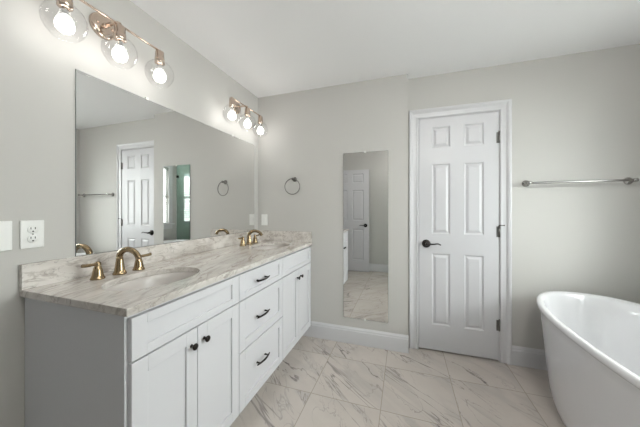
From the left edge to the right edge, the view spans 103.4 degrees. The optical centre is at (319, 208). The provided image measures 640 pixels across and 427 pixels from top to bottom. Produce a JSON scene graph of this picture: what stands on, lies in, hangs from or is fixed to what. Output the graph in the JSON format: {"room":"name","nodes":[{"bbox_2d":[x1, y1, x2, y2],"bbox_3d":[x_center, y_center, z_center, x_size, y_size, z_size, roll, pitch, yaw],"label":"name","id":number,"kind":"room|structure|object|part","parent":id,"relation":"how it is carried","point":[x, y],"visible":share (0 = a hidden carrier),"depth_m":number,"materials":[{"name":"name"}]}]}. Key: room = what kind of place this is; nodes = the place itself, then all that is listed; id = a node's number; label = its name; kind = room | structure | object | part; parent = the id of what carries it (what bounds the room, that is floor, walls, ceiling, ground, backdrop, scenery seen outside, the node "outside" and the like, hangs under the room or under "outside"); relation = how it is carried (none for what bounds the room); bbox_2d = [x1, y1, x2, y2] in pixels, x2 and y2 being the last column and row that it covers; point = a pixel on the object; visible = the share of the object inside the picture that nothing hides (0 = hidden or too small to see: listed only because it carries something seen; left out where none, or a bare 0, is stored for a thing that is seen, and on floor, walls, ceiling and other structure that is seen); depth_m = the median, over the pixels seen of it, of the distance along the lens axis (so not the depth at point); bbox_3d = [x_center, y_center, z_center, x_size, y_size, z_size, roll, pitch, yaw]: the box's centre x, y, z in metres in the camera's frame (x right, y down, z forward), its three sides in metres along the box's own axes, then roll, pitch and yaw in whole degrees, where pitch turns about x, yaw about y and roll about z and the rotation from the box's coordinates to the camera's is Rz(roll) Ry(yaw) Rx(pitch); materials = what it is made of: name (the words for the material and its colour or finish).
{"room":"bathroom","nodes":[
{"label":"bathroom","id":0,"kind":"room"},
{"bbox_2d":[0,0,257,426],"bbox_3d":[-1.184,0.037,1.304,0.120,2.440,2.960,0,0,18],"label":"wall","id":1,"kind":"structure","parent":0,"point":[39,62],"depth_m":1.11,"materials":[{"name":"paint"}]},
{"bbox_2d":[0,221,11,250],"bbox_3d":[-1.225,0.105,0.964,0.016,0.116,0.072,0,0,18],"label":"light switch","id":2,"kind":"object","parent":1,"relation":"attached to","point":[5,226],"visible":1,"depth_m":0.98,"materials":[{"name":"white plastic"}]},
{"bbox_2d":[20,220,43,248],"bbox_3d":[-1.199,0.105,1.053,0.009,0.116,0.072,0,0,18],"label":"wall outlet","id":3,"kind":"object","parent":1,"relation":"attached to","point":[31,231],"visible":1,"depth_m":1.05,"materials":[{"name":"white plastic"}]},
{"bbox_2d":[27,226,37,232],"bbox_3d":[-1.196,0.086,1.052,0.003,0.033,0.033,0,0,18],"label":"receptacle","id":4,"kind":"object","parent":3,"relation":"attached to","point":[30,229],"depth_m":1.05,"materials":[{"name":"white plastic"}]},
{"bbox_2d":[27,235,38,242],"bbox_3d":[-1.196,0.124,1.052,0.003,0.033,0.033,0,0,18],"label":"receptacle","id":5,"kind":"object","parent":3,"relation":"attached to","point":[30,238],"depth_m":1.05,"materials":[{"name":"white plastic"}]},
{"bbox_2d":[54,0,165,82],"bbox_3d":[-1.025,-0.859,1.270,0.204,0.278,0.579,0,0,18],"label":"vanity light","id":6,"kind":"object","parent":1,"relation":"attached to","point":[105,27],"visible":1,"depth_m":1.25,"materials":[{"name":"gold metal"}]},
{"bbox_2d":[56,0,72,11],"bbox_3d":[-1.066,-0.880,1.056,0.051,0.086,0.051,0,0,18],"label":"socket","id":7,"kind":"object","parent":6,"relation":"attached to","point":[66,5],"depth_m":1.04,"materials":[{"name":"gold metal"}]},
{"bbox_3d":[-1.066,-0.771,1.056,0.062,0.071,0.062,0,0,18],"label":"bulb","id":8,"kind":"part","parent":6,"relation":"part of","materials":[{"name":"white glass"}]},
{"bbox_3d":[-1.066,-0.822,1.056,0.031,0.030,0.031,0,0,18],"label":"bulb","id":9,"kind":"part","parent":6,"relation":"part of","materials":[{"name":"white glass"}]},
{"bbox_3d":[-1.048,-0.934,1.277,0.114,0.035,0.080,0,0,18],"label":"arm","id":10,"kind":"part","parent":6,"relation":"part of","materials":[{"name":"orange metal"}]},
{"bbox_2d":[113,23,125,43],"bbox_3d":[-0.998,-0.880,1.260,0.051,0.086,0.051,0,0,18],"label":"socket","id":11,"kind":"object","parent":6,"relation":"attached to","point":[119,33],"depth_m":1.24,"materials":[{"name":"gold metal"}]},
{"bbox_3d":[-0.998,-0.822,1.260,0.031,0.030,0.031,0,0,18],"label":"bulb","id":12,"kind":"part","parent":6,"relation":"part of","materials":[{"name":"white glass"}]},
{"bbox_3d":[-0.998,-0.771,1.260,0.062,0.071,0.062,0,0,18],"label":"bulb","id":13,"kind":"part","parent":6,"relation":"part of","materials":[{"name":"white glass"}]},
{"bbox_2d":[154,49,164,65],"bbox_3d":[-0.930,-0.880,1.466,0.051,0.086,0.051,0,0,18],"label":"socket","id":14,"kind":"object","parent":6,"relation":"attached to","point":[159,60],"depth_m":1.45,"materials":[{"name":"gold metal"}]},
{"bbox_3d":[-0.930,-0.771,1.466,0.062,0.071,0.062,0,0,18],"label":"bulb","id":15,"kind":"part","parent":6,"relation":"part of","materials":[{"name":"white glass"}]},
{"bbox_2d":[19,231,258,289],"bbox_3d":[-0.927,0.275,1.849,0.020,0.102,1.758,0,0,18],"label":"backsplash","id":16,"kind":"structure","parent":1,"relation":"attached to","point":[36,274],"depth_m":1.30,"materials":[{"name":"stone"}]},
{"bbox_2d":[75,69,253,255],"bbox_3d":[-0.916,-0.225,1.901,0.011,0.897,1.496,0,0,18],"label":"wall mirror","id":17,"kind":"object","parent":1,"relation":"attached to","point":[148,173],"visible":1,"depth_m":1.52,"materials":[{"name":"grey mirror"}]},
{"bbox_2d":[228,97,263,134],"bbox_3d":[-0.683,-0.859,2.296,0.204,0.278,0.579,0,0,18],"label":"vanity light","id":18,"kind":"object","parent":1,"relation":"attached to","point":[235,107],"visible":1,"depth_m":2.27,"materials":[{"name":"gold metal"}]},
{"bbox_2d":[229,97,234,107],"bbox_3d":[-0.725,-0.880,2.082,0.051,0.086,0.051,0,0,18],"label":"socket","id":19,"kind":"object","parent":18,"relation":"attached to","point":[231,100],"depth_m":2.06,"materials":[{"name":"gold metal"}]},
{"bbox_3d":[-0.725,-0.771,2.082,0.062,0.071,0.062,0,0,18],"label":"bulb","id":20,"kind":"part","parent":18,"relation":"part of","materials":[{"name":"white glass"}]},
{"bbox_2d":[245,107,249,116],"bbox_3d":[-0.656,-0.880,2.287,0.051,0.086,0.051,0,0,18],"label":"socket","id":21,"kind":"object","parent":18,"relation":"attached to","point":[247,110],"depth_m":2.27,"materials":[{"name":"gold metal"}]},
{"bbox_3d":[-0.656,-0.771,2.287,0.062,0.071,0.062,0,0,18],"label":"bulb","id":22,"kind":"part","parent":18,"relation":"part of","materials":[{"name":"white glass"}]},
{"bbox_2d":[258,116,262,123],"bbox_3d":[-0.588,-0.880,2.492,0.051,0.086,0.051,0,0,18],"label":"socket","id":23,"kind":"object","parent":18,"relation":"attached to","point":[260,119],"depth_m":2.47,"materials":[{"name":"gold metal"}]},
{"bbox_3d":[-0.588,-0.771,2.492,0.062,0.071,0.062,0,0,18],"label":"bulb","id":24,"kind":"part","parent":18,"relation":"part of","materials":[{"name":"white glass"}]},
{"bbox_2d":[258,74,407,334],"bbox_3d":[0.029,0.037,2.562,1.628,2.440,0.195,0,0,18],"label":"wall","id":25,"kind":"structure","parent":0,"point":[306,136],"depth_m":2.44,"materials":[{"name":"paint"}]},
{"bbox_2d":[261,214,266,224],"bbox_3d":[-0.586,0.114,2.658,0.072,0.116,0.010,0,0,18],"label":"light switch","id":26,"kind":"object","parent":25,"relation":"attached to","point":[263,216],"visible":1,"depth_m":2.66,"materials":[{"name":"white plastic"}]},
{"bbox_2d":[284,177,299,194],"bbox_3d":[-0.270,-0.232,2.525,0.161,0.181,0.063,0,0,18],"label":"towel ring","id":27,"kind":"object","parent":25,"relation":"attached to","point":[294,179],"visible":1,"depth_m":2.51,"materials":[{"name":"silver metal"}]},
{"bbox_2d":[303,321,408,353],"bbox_3d":[0.298,1.182,2.362,1.000,0.150,0.016,0,0,18],"label":"baseboard","id":28,"kind":"structure","parent":25,"relation":"attached to","point":[346,334],"depth_m":2.33,"materials":[{"name":"grey paint"}]},
{"bbox_2d":[343,150,387,322],"bbox_3d":[0.415,0.247,2.325,0.412,1.564,0.011,0,0,18],"label":"wall mirror","id":29,"kind":"object","parent":25,"relation":"attached to","point":[365,174],"visible":1,"depth_m":2.32,"materials":[{"name":"grey mirror"}]},
{"bbox_2d":[130,0,639,97],"bbox_3d":[-0.280,-1.223,1.105,4.720,0.080,3.155,0,0,18],"label":"ceiling","id":30,"kind":"structure","parent":0,"point":[269,47],"depth_m":1.70,"materials":[{"name":"paint"}]},
{"bbox_2d":[230,336,564,426],"bbox_3d":[-0.280,1.287,1.105,4.720,0.060,3.155,0,0,18],"label":"floor","id":31,"kind":"structure","parent":0,"point":[319,382],"depth_m":1.72,"materials":[{"name":"tile"}]},
{"bbox_2d":[25,275,238,426],"bbox_3d":[-0.817,0.806,1.217,0.628,0.902,0.596,0,0,18],"label":"vanity cabinet","id":32,"kind":"object","parent":31,"relation":"on","point":[174,362],"visible":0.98,"depth_m":0.98,"materials":[{"name":"white paint"}]},
{"bbox_3d":[-0.601,0.837,0.992,0.020,0.624,0.286,0,0,18],"label":"door","id":33,"kind":"part","parent":32,"relation":"part of","materials":[{"name":"white paint"}]},
{"bbox_3d":[-0.553,0.445,1.134,0.020,0.148,0.584,0,0,18],"label":"drawer","id":34,"kind":"part","parent":32,"relation":"part of","materials":[{"name":"white paint"}]},
{"bbox_3d":[-0.543,0.593,1.089,0.028,0.029,0.029,0,0,18],"label":"knob","id":35,"kind":"part","parent":32,"relation":"part of","materials":[{"name":"brown metal"}]},
{"bbox_3d":[-0.520,0.593,1.157,0.028,0.029,0.029,0,0,18],"label":"knob","id":36,"kind":"part","parent":32,"relation":"part of","materials":[{"name":"brown metal"}]},
{"bbox_3d":[-0.508,0.837,1.271,0.020,0.624,0.296,0,0,18],"label":"door","id":37,"kind":"part","parent":32,"relation":"part of","materials":[{"name":"white paint"}]},
{"bbox_2d":[236,258,282,413],"bbox_3d":[-0.633,0.806,1.753,0.637,0.902,0.534,0,0,18],"label":"vanity cabinet","id":38,"kind":"object","parent":31,"relation":"on","point":[260,302],"visible":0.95,"depth_m":1.61,"materials":[{"name":"white paint"}]},
{"bbox_3d":[-0.376,0.668,1.667,0.020,0.286,0.531,0,0,18],"label":"drawer","id":39,"kind":"part","parent":38,"relation":"part of","materials":[{"name":"white paint"}]},
{"bbox_3d":[-0.376,0.445,1.667,0.020,0.148,0.531,0,0,18],"label":"drawer","id":40,"kind":"part","parent":38,"relation":"part of","materials":[{"name":"white paint"}]},
{"bbox_3d":[-0.376,0.983,1.667,0.020,0.332,0.531,0,0,18],"label":"drawer","id":41,"kind":"part","parent":38,"relation":"part of","materials":[{"name":"white paint"}]},
{"bbox_3d":[-0.361,0.959,1.620,0.037,0.014,0.146,0,0,18],"label":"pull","id":42,"kind":"part","parent":38,"relation":"part of","materials":[{"name":"brown metal"}]},
{"bbox_3d":[-0.361,0.670,1.620,0.037,0.014,0.146,0,0,18],"label":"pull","id":43,"kind":"part","parent":38,"relation":"part of","materials":[{"name":"brown metal"}]},
{"bbox_3d":[-0.361,0.446,1.620,0.037,0.014,0.146,0,0,18],"label":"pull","id":44,"kind":"part","parent":38,"relation":"part of","materials":[{"name":"brown metal"}]},
{"bbox_2d":[280,246,310,358],"bbox_3d":[-0.458,0.806,2.297,0.628,0.902,0.608,0,0,18],"label":"vanity cabinet","id":45,"kind":"object","parent":31,"relation":"on","point":[296,316],"visible":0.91,"depth_m":2.16,"materials":[{"name":"white paint"}]},
{"bbox_2d":[19,230,311,316],"bbox_3d":[-0.645,0.289,1.755,0.614,0.130,1.758,0,0,18],"label":"countertop","id":46,"kind":"structure","parent":45,"relation":"on","point":[63,281],"depth_m":1.24,"materials":[{"name":"stone"}]},
{"bbox_2d":[81,247,151,280],"bbox_3d":[-0.950,0.256,1.249,0.172,0.140,0.322,0,0,18],"label":"faucet","id":47,"kind":"object","parent":46,"relation":"on","point":[97,273],"visible":1,"depth_m":1.24,"materials":[{"name":"gold metal"}]},
{"bbox_3d":[-1.042,0.255,1.143,0.016,0.019,0.063,0,0,14],"label":"lever","id":48,"kind":"part","parent":47,"relation":"part of","materials":[{"name":"gold metal"}]},
{"bbox_3d":[-1.035,0.284,1.176,0.056,0.082,0.056,0,0,18],"label":"handle","id":49,"kind":"part","parent":47,"relation":"part of","materials":[{"name":"gold metal"}]},
{"bbox_3d":[-0.950,0.256,1.249,0.172,0.140,0.058,0,0,18],"label":"spout","id":50,"kind":"part","parent":47,"relation":"part of","materials":[{"name":"gold metal"}]},
{"bbox_3d":[-0.974,0.284,1.358,0.056,0.082,0.056,0,0,18],"label":"handle","id":51,"kind":"part","parent":47,"relation":"part of","materials":[{"name":"gold metal"}]},
{"bbox_2d":[105,272,196,290],"bbox_3d":[-0.786,0.435,1.215,0.352,0.160,0.466,0,0,18],"label":"sink","id":52,"kind":"object","parent":46,"relation":"in","point":[165,278],"visible":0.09,"depth_m":1.34,"materials":[{"name":"grey ceramic"}]},
{"bbox_2d":[238,229,262,245],"bbox_3d":[-0.597,0.256,2.304,0.172,0.140,0.322,0,0,18],"label":"faucet","id":53,"kind":"object","parent":46,"relation":"on","point":[249,242],"visible":1,"depth_m":2.30,"materials":[{"name":"gold metal"}]},
{"bbox_3d":[-0.681,0.284,2.231,0.056,0.082,0.056,0,0,18],"label":"handle","id":54,"kind":"part","parent":53,"relation":"part of","materials":[{"name":"gold metal"}]},
{"bbox_3d":[-0.597,0.256,2.304,0.172,0.140,0.058,0,0,18],"label":"spout","id":55,"kind":"part","parent":53,"relation":"part of","materials":[{"name":"gold metal"}]},
{"bbox_3d":[-0.621,0.284,2.413,0.056,0.082,0.056,0,0,18],"label":"handle","id":56,"kind":"part","parent":53,"relation":"part of","materials":[{"name":"gold metal"}]},
{"bbox_2d":[253,245,286,248],"bbox_3d":[-0.442,0.435,2.253,0.352,0.160,0.466,0,0,18],"label":"sink","id":57,"kind":"object","parent":46,"relation":"in","point":[271,246],"visible":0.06,"depth_m":2.44,"materials":[{"name":"grey ceramic"}]},
{"bbox_3d":[-0.243,0.837,2.066,0.020,0.624,0.302,0,0,18],"label":"door","id":58,"kind":"part","parent":45,"relation":"part of","materials":[{"name":"white paint"}]},
{"bbox_3d":[-0.196,0.445,2.209,0.020,0.148,0.604,0,0,18],"label":"drawer","id":59,"kind":"part","parent":45,"relation":"part of","materials":[{"name":"white paint"}]},
{"bbox_3d":[-0.147,0.837,2.354,0.020,0.624,0.300,0,0,18],"label":"door","id":60,"kind":"part","parent":45,"relation":"part of","materials":[{"name":"white paint"}]},
{"bbox_2d":[536,291,639,426],"bbox_3d":[1.613,0.936,1.079,0.816,0.641,1.720,0,0,18],"label":"bathtub","id":61,"kind":"object","parent":31,"relation":"on","point":[591,342],"visible":1,"depth_m":1.41,"materials":[{"name":"white ceramic"}]},
{"bbox_2d":[408,44,639,349],"bbox_3d":[1.629,0.037,2.080,1.712,2.440,0.100,0,0,18],"label":"wall","id":62,"kind":"structure","parent":0,"point":[575,117],"depth_m":1.94,"materials":[{"name":"paint"}]},
{"bbox_2d":[409,99,511,364],"bbox_3d":[1.188,0.184,2.194,0.782,2.146,0.162,0,0,18],"label":"door","id":63,"kind":"structure","parent":62,"relation":"in","point":[460,156],"depth_m":2.16,"materials":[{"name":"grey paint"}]},
{"bbox_3d":[0.938,0.308,2.224,0.072,0.072,0.058,0,0,18],"label":"handle","id":64,"kind":"part","parent":63,"relation":"part of","materials":[{"name":"brown metal"}]},
{"bbox_2d":[512,345,546,370],"bbox_3d":[1.939,1.182,1.916,0.820,0.150,0.016,0,0,18],"label":"baseboard","id":65,"kind":"structure","parent":62,"relation":"attached to","point":[521,356],"depth_m":2.00,"materials":[{"name":"grey paint"}]},
{"bbox_2d":[522,177,638,186],"bbox_3d":[1.924,-0.203,1.888,0.666,0.052,0.077,0,0,18],"label":"towel bar","id":66,"kind":"object","parent":62,"relation":"attached to","point":[628,180],"visible":1,"depth_m":1.85,"materials":[{"name":"silver metal"}]},
{"bbox_3d":[1.633,-0.203,1.985,0.052,0.052,0.077,0,0,18],"label":"post","id":67,"kind":"part","parent":66,"relation":"part of","materials":[{"name":"silver metal"}]},
{"bbox_3d":[2.216,-0.203,1.791,0.052,0.052,0.077,0,0,18],"label":"post","id":68,"kind":"part","parent":66,"relation":"part of","materials":[{"name":"silver metal"}]}
]}

